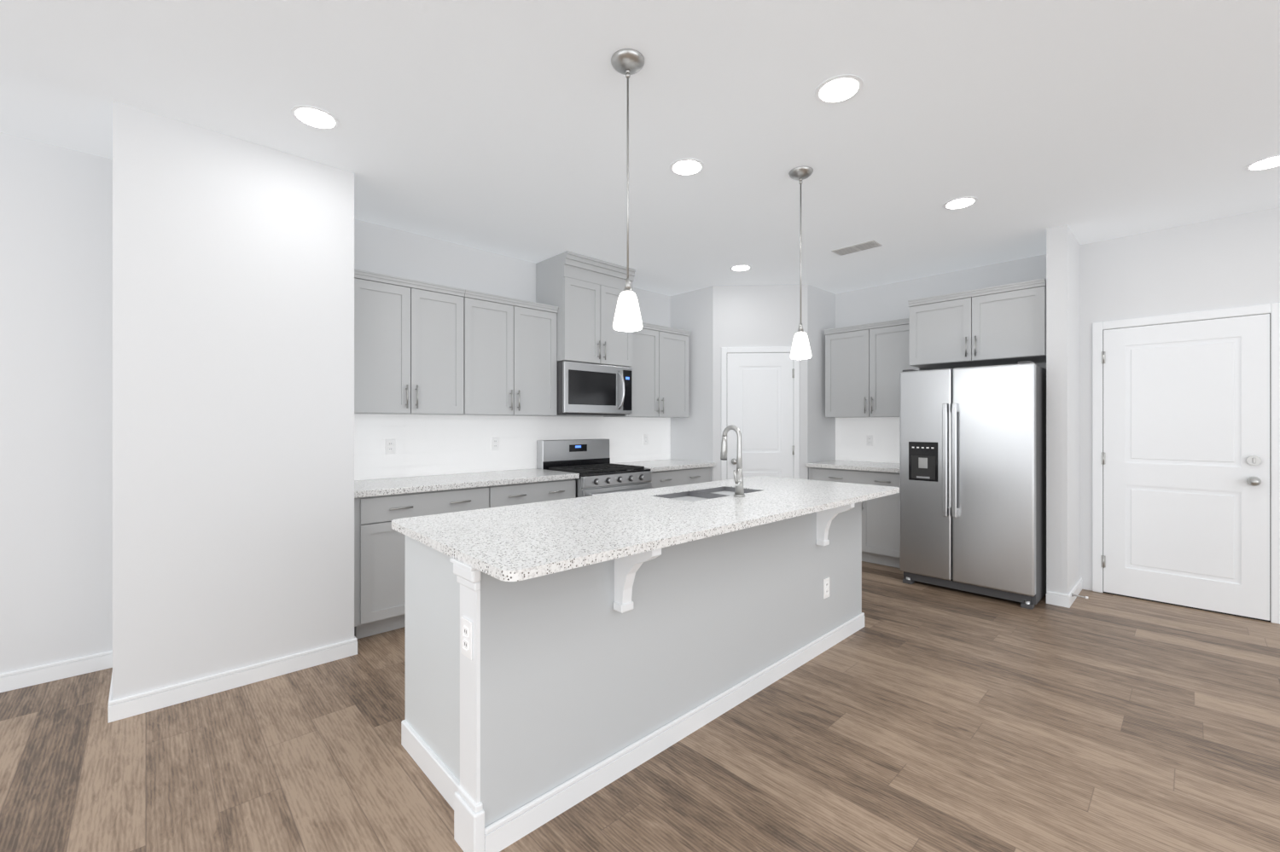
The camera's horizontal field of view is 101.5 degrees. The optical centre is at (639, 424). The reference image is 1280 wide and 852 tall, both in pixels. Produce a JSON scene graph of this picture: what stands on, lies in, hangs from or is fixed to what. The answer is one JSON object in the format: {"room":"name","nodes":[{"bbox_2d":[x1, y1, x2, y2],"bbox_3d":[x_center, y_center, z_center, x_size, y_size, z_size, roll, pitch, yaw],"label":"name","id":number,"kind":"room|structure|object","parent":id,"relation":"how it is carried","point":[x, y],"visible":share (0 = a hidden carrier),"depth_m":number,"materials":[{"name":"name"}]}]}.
{"room":"kitchen","nodes":[
{"label":"kitchen","id":0,"kind":"room"},
{"bbox_2d":[0,561,1279,851],"bbox_3d":[0.755,1.372,0.584,9.340,0.120,8.452,0,0,-43],"label":"floor","id":1,"kind":"structure","parent":0,"point":[916,717],"depth_m":2.07,"materials":[{"name":"brown wood"}]},
{"bbox_2d":[354,459,715,639],"bbox_3d":[-0.671,0.851,4.439,3.389,0.918,0.641,0,0,-43],"label":"base cabinet","id":2,"kind":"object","parent":1,"relation":"on","point":[381,505],"depth_m":3.34,"materials":[{"name":"grey"}]},
{"bbox_2d":[536,438,653,498],"bbox_3d":[-0.384,0.727,4.636,0.764,1.170,0.747,0,0,-43],"label":"range","id":3,"kind":"object","parent":1,"relation":"on","point":[588,461],"visible":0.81,"depth_m":4.61,"materials":[{"name":"silver metal"}]},
{"bbox_2d":[396,493,896,851],"bbox_3d":[0.267,0.868,2.687,2.688,0.889,0.991,0,0,-43],"label":"kitchen island","id":4,"kind":"object","parent":1,"relation":"on","point":[562,655],"depth_m":1.94,"materials":[{"name":"grey paint"}]},
{"bbox_2d":[391,476,899,585],"bbox_3d":[0.288,0.407,2.688,2.719,0.030,1.020,0,0,-43],"label":"island countertop","id":5,"kind":"structure","parent":4,"relation":"on","point":[520,543],"depth_m":2.10,"materials":[{"name":"white stone"}]},
{"bbox_2d":[654,489,726,500],"bbox_3d":[0.275,0.509,2.871,0.324,0.226,0.304,0,0,-43],"label":"sink","id":6,"kind":"object","parent":5,"relation":"in","point":[686,494],"depth_m":3.01,"materials":[{"name":"silver metal"}]},
{"bbox_2d":[698,486,756,496],"bbox_3d":[0.527,0.509,3.109,0.323,0.226,0.304,0,0,-43],"label":"sink","id":7,"kind":"object","parent":5,"relation":"in","point":[727,490],"depth_m":3.25,"materials":[{"name":"silver metal"}]},
{"bbox_2d":[720,424,746,496],"bbox_3d":[0.489,0.198,2.859,0.112,0.388,0.157,0,0,-43],"label":"faucet","id":8,"kind":"object","parent":5,"relation":"on","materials":[{"name":"silver metal"}]},
{"bbox_2d":[805,459,899,568],"bbox_3d":[2.259,0.851,5.145,0.641,0.918,1.017,0,0,-43],"label":"base cabinet","id":9,"kind":"object","parent":1,"relation":"on","point":[880,531],"visible":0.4,"depth_m":4.85,"materials":[{"name":"painted wood"},{"name":"brushed nickel"}]},
{"bbox_2d":[899,360,1046,610],"bbox_3d":[2.759,0.432,4.280,0.970,1.760,0.902,0,0,-43],"label":"refrigerator","id":10,"kind":"object","parent":1,"relation":"on","point":[972,480],"visible":1,"depth_m":3.93,"materials":[{"name":"grey metal"}]},
{"bbox_2d":[0,100,1279,700],"bbox_3d":[0.755,-0.070,0.584,9.340,2.764,8.452,0,0,-43],"label":"wall","id":11,"kind":"structure","parent":0,"point":[177,400],"depth_m":2.72,"materials":[{"name":"white paint"}]},
{"bbox_2d":[0,651,109,692],"bbox_3d":[-4.085,1.266,1.645,3.463,0.091,0.020,0,0,-43],"label":"baseboard","id":12,"kind":"structure","parent":11,"relation":"attached to","point":[14,680],"depth_m":2.67,"materials":[{"name":"white wood"}]},
{"bbox_2d":[105,650,112,693],"bbox_3d":[-2.589,1.266,2.569,0.020,0.091,0.690,0,0,-43],"label":"baseboard","id":13,"kind":"structure","parent":11,"relation":"attached to","point":[108,655],"depth_m":2.80,"materials":[{"name":"white wood"}]},
{"bbox_2d":[107,636,357,723],"bbox_3d":[-1.982,1.266,2.647,0.998,0.091,0.030,0,0,-43],"label":"baseboard","id":14,"kind":"structure","parent":11,"relation":"attached to","point":[131,706],"depth_m":2.57,"materials":[{"name":"white wood"}]},
{"bbox_2d":[354,268,691,418],"bbox_3d":[-0.762,-0.530,4.548,3.260,0.915,0.360,0,0,-43],"label":"upper cabinet","id":15,"kind":"object","parent":11,"relation":"attached to","point":[423,348],"visible":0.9,"depth_m":3.87,"materials":[{"name":"grey wood"}]},
{"bbox_2d":[535,250,635,367],"bbox_3d":[-0.480,-0.981,4.737,0.770,0.895,0.471,0,0,-43],"label":"upper cabinet","id":16,"kind":"object","parent":11,"relation":"attached to","point":[582,293],"visible":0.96,"depth_m":4.52,"materials":[{"name":"grey wood"}]},
{"bbox_2d":[556,360,632,416],"bbox_3d":[-0.474,-0.304,4.731,0.764,0.447,0.484,0,0,-43],"label":"microwave","id":17,"kind":"object","parent":16,"relation":"attached to","point":[586,389],"visible":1,"depth_m":4.54,"materials":[{"name":"grey metal"}]},
{"bbox_2d":[354,413,899,480],"bbox_3d":[0.359,0.160,4.254,4.632,0.463,2.332,0,0,-43],"label":"backsplash","id":18,"kind":"structure","parent":11,"relation":"attached to","point":[427,445],"depth_m":4.43,"materials":[{"name":"white tile"}]},
{"bbox_2d":[384,438,395,454],"bbox_3d":[-1.811,0.162,3.794,0.070,0.114,0.008,0,0,-43],"label":"outlet","id":19,"kind":"object","parent":18,"relation":"attached to","point":[389,446],"depth_m":3.79,"materials":[{"name":"white plastic"}]},
{"bbox_2d":[491,436,499,450],"bbox_3d":[-1.208,0.162,4.365,0.070,0.114,0.008,0,0,-43],"label":"outlet","id":20,"kind":"object","parent":18,"relation":"attached to","point":[495,440],"depth_m":4.36,"materials":[{"name":"white plastic"}]},
{"bbox_2d":[643,434,648,445],"bbox_3d":[0.064,0.162,5.567,0.070,0.114,0.008,0,0,-43],"label":"outlet","id":21,"kind":"object","parent":18,"relation":"attached to","point":[645,436],"depth_m":5.56,"materials":[{"name":"white plastic"}]},
{"bbox_2d":[866,435,872,446],"bbox_3d":[2.396,0.172,5.457,0.008,0.114,0.070,0,0,-43],"label":"outlet","id":22,"kind":"object","parent":18,"relation":"attached to","point":[869,440],"visible":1,"depth_m":5.46,"materials":[{"name":"white plastic"}]},
{"bbox_2d":[721,346,799,480],"bbox_3d":[1.233,0.259,5.368,0.794,2.106,0.018,0,0,3],"label":"door frame","id":23,"kind":"structure","parent":11,"relation":"attached to","point":[724,351],"depth_m":5.36,"materials":[{"name":"white wood"}]},
{"bbox_2d":[727,353,794,479],"bbox_3d":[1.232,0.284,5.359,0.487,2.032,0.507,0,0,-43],"label":"pantry door","id":24,"kind":"structure","parent":11,"relation":"in","point":[760,401],"depth_m":5.36,"materials":[{"name":"white wood"}]},
{"bbox_2d":[824,318,929,418],"bbox_3d":[2.361,-0.530,5.242,0.360,0.915,0.923,0,0,-43],"label":"upper cabinet","id":25,"kind":"object","parent":11,"relation":"attached to","point":[866,364],"visible":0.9,"depth_m":5.16,"materials":[{"name":"grey wood"}]},
{"bbox_2d":[907,279,1046,370],"bbox_3d":[2.910,-0.803,4.457,0.640,0.570,0.962,0,0,-43],"label":"upper cabinet","id":26,"kind":"object","parent":11,"relation":"attached to","point":[1001,325],"visible":1,"depth_m":4.23,"materials":[{"name":"grey wood"}]},
{"bbox_2d":[1061,577,1082,608],"bbox_3d":[3.287,1.266,3.950,0.632,0.091,0.014,0,0,-43],"label":"baseboard","id":27,"kind":"structure","parent":11,"relation":"attached to","point":[1067,600],"depth_m":3.81,"materials":[{"name":"white wood"}]},
{"bbox_2d":[1071,593,1087,599],"bbox_3d":[3.176,1.242,3.773,0.021,0.022,0.090,0,0,-43],"label":"door stop","id":28,"kind":"object","parent":11,"relation":"attached to","point":[1085,597],"visible":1,"depth_m":3.77,"materials":[{"name":"silver metal"}]},
{"bbox_2d":[1101,314,1269,621],"bbox_3d":[3.856,0.284,3.742,0.088,2.032,0.840,0,0,-43],"label":"entry door","id":29,"kind":"structure","parent":11,"relation":"in","point":[1185,458],"depth_m":3.73,"materials":[{"name":"white wood"}]},
{"bbox_2d":[1092,302,1279,624],"bbox_3d":[3.888,0.257,3.764,0.018,2.110,0.960,0,0,-43],"label":"door frame","id":30,"kind":"structure","parent":11,"relation":"attached to","point":[1273,310],"depth_m":3.64,"materials":[{"name":"white wood"}]},
{"bbox_2d":[0,0,1279,296],"bbox_3d":[0.755,-1.492,0.584,9.340,0.120,8.452,0,0,-43],"label":"ceiling","id":31,"kind":"structure","parent":0,"point":[495,126],"depth_m":2.40,"materials":[{"name":"white paint"}]},
{"bbox_2d":[290,104,339,130],"bbox_3d":[-1.509,-1.429,2.434,0.195,0.005,0.199,0,0,-43],"label":"recessed light","id":32,"kind":"object","parent":31,"relation":"in","point":[317,118],"depth_m":2.43,"materials":[{"name":"white plastic"}]},
{"bbox_2d":[610,48,644,331],"bbox_3d":[-0.048,-0.903,2.057,0.132,1.058,0.132,0,0,-43],"label":"pendant light","id":33,"kind":"object","parent":31,"relation":"hanging from","point":[627,62],"visible":1,"depth_m":2.03,"materials":[{"name":"white glass"}]},
{"bbox_2d":[669,158,704,176],"bbox_3d":[0.261,-1.429,2.904,0.198,0.005,0.197,0,0,-43],"label":"recessed light","id":34,"kind":"object","parent":31,"relation":"in","point":[683,167],"depth_m":2.90,"materials":[{"name":"white plastic"}]},
{"bbox_2d":[729,264,751,271],"bbox_3d":[0.918,-1.429,4.769,0.198,0.005,0.195,0,0,-43],"label":"recessed light","id":35,"kind":"object","parent":31,"relation":"in","point":[740,267],"depth_m":4.78,"materials":[{"name":"white plastic"}]},
{"bbox_2d":[788,166,813,359],"bbox_3d":[0.911,-0.903,2.964,0.132,1.058,0.132,0,0,-43],"label":"pendant light","id":36,"kind":"object","parent":31,"relation":"hanging from","point":[800,349],"visible":1,"depth_m":2.93,"materials":[{"name":"white glass"}]},
{"bbox_2d":[814,74,863,104],"bbox_3d":[0.848,-1.429,2.231,0.198,0.005,0.196,0,0,-43],"label":"recessed light","id":37,"kind":"object","parent":31,"relation":"in","point":[836,90],"depth_m":2.23,"materials":[{"name":"white plastic"}]},
{"bbox_2d":[831,239,882,255],"bbox_3d":[1.754,-1.427,4.237,0.170,0.009,0.350,0,0,-43],"label":"ceiling vent","id":38,"kind":"object","parent":31,"relation":"in","point":[857,247],"visible":1,"depth_m":4.21,"materials":[{"name":"white metal"}]},
{"bbox_2d":[942,196,977,209],"bbox_3d":[2.065,-1.429,3.372,0.199,0.005,0.195,0,0,-43],"label":"recessed light","id":39,"kind":"object","parent":31,"relation":"in","point":[962,202],"depth_m":3.37,"materials":[{"name":"white plastic"}]},
{"bbox_2d":[1244,154,1279,171],"bbox_3d":[3.417,-1.429,2.869,0.202,0.005,0.131,0,0,-43],"label":"recessed light","id":40,"kind":"object","parent":31,"relation":"in","point":[1272,161],"depth_m":2.87,"materials":[{"name":"white plastic"}]}
]}

